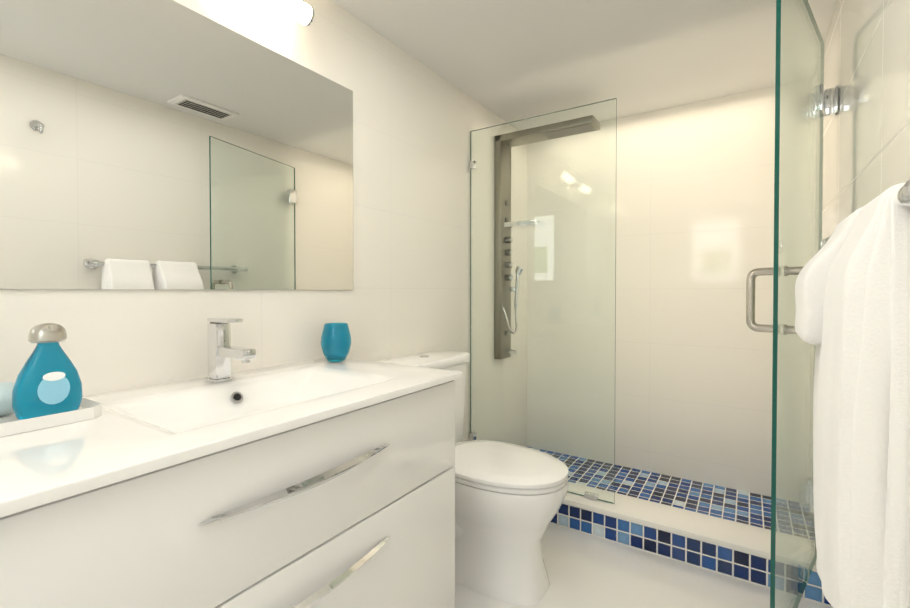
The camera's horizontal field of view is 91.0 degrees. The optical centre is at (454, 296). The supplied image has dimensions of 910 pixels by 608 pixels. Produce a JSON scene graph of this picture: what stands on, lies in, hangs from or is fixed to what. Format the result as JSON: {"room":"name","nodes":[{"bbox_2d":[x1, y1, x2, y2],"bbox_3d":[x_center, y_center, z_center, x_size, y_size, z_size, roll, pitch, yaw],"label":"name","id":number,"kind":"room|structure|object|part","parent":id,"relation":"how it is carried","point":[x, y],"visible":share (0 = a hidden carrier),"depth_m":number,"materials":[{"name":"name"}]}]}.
{"room":"bathroom","nodes":[
{"label":"bathroom","id":0,"kind":"room"},
{"bbox_2d":[0,0,526,446],"bbox_3d":[-0.540,0.005,1.568,0.100,2.140,3.810,1,1,33],"label":"wall","id":1,"kind":"structure","parent":0,"point":[415,122],"depth_m":1.80,"materials":[{"name":"paint"}]},
{"bbox_2d":[0,0,352,289],"bbox_3d":[-0.720,-0.395,1.190,0.006,0.750,1.210,1,1,33],"label":"mirror","id":2,"kind":"object","parent":1,"relation":"attached to","point":[158,144],"visible":1,"depth_m":1.14,"materials":[{"name":"silver metal"}]},
{"bbox_2d":[263,0,313,26],"bbox_3d":[-0.681,-0.887,1.139,0.118,0.070,0.706,1,1,33],"label":"sconce","id":3,"kind":"object","parent":1,"relation":"attached to","point":[301,12],"visible":1,"depth_m":1.36,"materials":[{"name":"silver metal"}]},
{"bbox_2d":[494,115,599,359],"bbox_3d":[0.512,-0.289,2.548,0.579,1.320,0.140,1,1,33],"label":"shower panel","id":4,"kind":"object","parent":1,"relation":"attached to","point":[501,245],"depth_m":2.64,"materials":[{"name":"silver metal"}]},
{"bbox_2d":[332,0,836,130],"bbox_3d":[0.137,-1.099,1.108,1.720,0.080,3.810,1,1,33],"label":"ceiling","id":5,"kind":"structure","parent":0,"point":[507,61],"depth_m":1.93,"materials":[{"name":"white paint"}]},
{"bbox_2d":[455,523,832,607],"bbox_3d":[0.137,1.121,1.140,1.720,0.080,3.810,1,1,33],"label":"floor","id":6,"kind":"structure","parent":0,"point":[584,570],"depth_m":1.67,"materials":[{"name":"tile"}]},
{"bbox_2d":[0,358,461,607],"bbox_3d":[-0.517,0.654,1.000,0.567,0.858,1.142,1,1,33],"label":"bathroom vanity","id":7,"kind":"object","parent":6,"relation":"on","point":[321,483],"visible":0.98,"depth_m":0.83,"materials":[{"name":"white paint"}]},
{"bbox_2d":[0,323,101,436],"bbox_3d":[-0.824,0.138,0.768,0.185,0.179,0.308,1,1,33],"label":"soap tray","id":8,"kind":"object","parent":7,"relation":"on","point":[44,391],"visible":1,"depth_m":0.81,"materials":[{"name":"white"}]},
{"bbox_2d":[12,323,82,419],"bbox_3d":[-0.748,0.134,0.824,0.070,0.171,0.099,1,1,33],"label":"bottle","id":9,"kind":"object","parent":8,"relation":"on","point":[48,383],"depth_m":0.81,"materials":[{"name":"teal plastic"}]},
{"bbox_3d":[-0.824,0.217,0.769,0.185,0.022,0.308,1,1,33],"label":"dish","id":10,"kind":"part","parent":8,"relation":"part of","materials":[{"name":"white ceramic"}]},
{"bbox_2d":[205,317,255,382],"bbox_3d":[-0.580,0.139,1.159,0.166,0.166,0.052,1,1,33],"label":"faucet","id":11,"kind":"object","parent":7,"relation":"on","point":[222,352],"visible":0.98,"depth_m":1.17,"materials":[{"name":"silver metal"}]},
{"bbox_3d":[-0.270,0.472,0.889,0.035,0.249,0.450,1,1,33],"label":"handle","id":12,"kind":"part","parent":7,"relation":"part of","materials":[{"name":"silver metal"}]},
{"bbox_2d":[320,323,351,361],"bbox_3d":[-0.403,0.153,1.516,0.102,0.127,0.102,1,1,33],"label":"cup","id":13,"kind":"object","parent":7,"relation":"on","point":[336,342],"visible":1,"depth_m":1.48,"materials":[{"name":"teal glass"}]},
{"bbox_2d":[376,350,568,604],"bbox_3d":[0.085,0.662,1.772,0.728,0.820,0.476,1,1,33],"label":"toilet","id":14,"kind":"object","parent":6,"relation":"on","point":[509,498],"visible":0.65,"depth_m":1.60,"materials":[{"name":"white ceramic"}]},
{"bbox_3d":[0.176,0.640,1.711,0.508,0.048,0.382,1,1,33],"label":"seat","id":15,"kind":"part","parent":14,"relation":"part of","materials":[{"name":"white ceramic"}]},
{"bbox_2d":[528,447,814,539],"bbox_3d":[0.953,1.048,2.383,1.520,0.030,0.635,1,1,33],"label":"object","id":16,"kind":"structure","parent":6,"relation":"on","point":[748,508],"depth_m":2.35,"materials":[{"name":"tile"}]},
{"bbox_2d":[550,482,831,606],"bbox_3d":[0.727,1.001,2.038,1.520,0.135,0.199,1,1,33],"label":"curb","id":17,"kind":"object","parent":6,"relation":"on","point":[736,550],"visible":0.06,"depth_m":1.83,"materials":[{"name":"tile"}]},
{"bbox_2d":[468,98,616,503],"bbox_3d":[0.400,0.021,2.214,0.764,1.818,0.032,1,1,33],"label":"glass","id":18,"kind":"object","parent":17,"relation":"on","point":[472,165],"visible":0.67,"depth_m":2.17,"materials":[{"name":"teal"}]},
{"bbox_2d":[527,79,812,503],"bbox_3d":[1.154,-0.011,2.675,1.520,2.140,0.100,1,1,33],"label":"wall","id":19,"kind":"structure","parent":0,"point":[692,237],"depth_m":2.57,"materials":[{"name":"tile"}]},
{"bbox_2d":[808,0,909,523],"bbox_3d":[0.815,0.018,0.680,0.100,2.140,3.810,1,1,33],"label":"wall","id":20,"kind":"structure","parent":0,"point":[866,144],"depth_m":1.22,"materials":[{"name":"tile"}]},
{"bbox_2d":[746,0,838,607],"bbox_3d":[1.058,0.016,1.383,0.263,1.828,0.728,1,1,33],"label":"shower door","id":21,"kind":"structure","parent":20,"relation":"attached to","point":[826,102],"depth_m":1.26,"materials":[{"name":"clear glass"}]},
{"bbox_3d":[1.054,0.017,1.361,0.167,1.828,0.688,1,1,33],"label":"shower door pane","id":22,"kind":"part","parent":21,"relation":"part of","materials":[{"name":"clear glass"}]},
{"bbox_2d":[795,179,909,607],"bbox_3d":[0.835,0.302,0.960,0.168,0.960,0.857,1,1,33],"label":"towel rail","id":23,"kind":"object","parent":20,"relation":"attached to","point":[852,301],"visible":1,"depth_m":0.69,"materials":[{"name":"white fabric"}]},
{"bbox_2d":[813,345,820,508],"bbox_3d":[0.833,0.220,0.956,0.086,0.783,0.230,1,1,33],"label":"towel","id":24,"kind":"object","parent":23,"relation":"hanging from","point":[818,347],"depth_m":1.05,"materials":[{"name":"white fabric"}]},
{"bbox_2d":[795,207,861,344],"bbox_3d":[0.824,-0.040,0.959,0.145,0.275,0.215,1,1,33],"label":"towel","id":25,"kind":"object","parent":23,"relation":"hanging from","point":[811,280],"depth_m":0.90,"materials":[{"name":"white fabric"}]},
{"bbox_2d":[850,186,902,607],"bbox_3d":[0.706,0.279,0.756,0.088,0.892,0.216,1,1,33],"label":"towel","id":26,"kind":"object","parent":23,"relation":"hanging from","point":[876,233],"depth_m":0.68,"materials":[{"name":"white fabric"}]},
{"bbox_2d":[883,191,909,607],"bbox_3d":[0.711,0.311,0.752,0.051,0.947,0.226,1,1,33],"label":"towel","id":27,"kind":"object","parent":23,"relation":"hanging from","point":[896,216],"depth_m":0.66,"materials":[{"name":"white fabric"}]}
]}

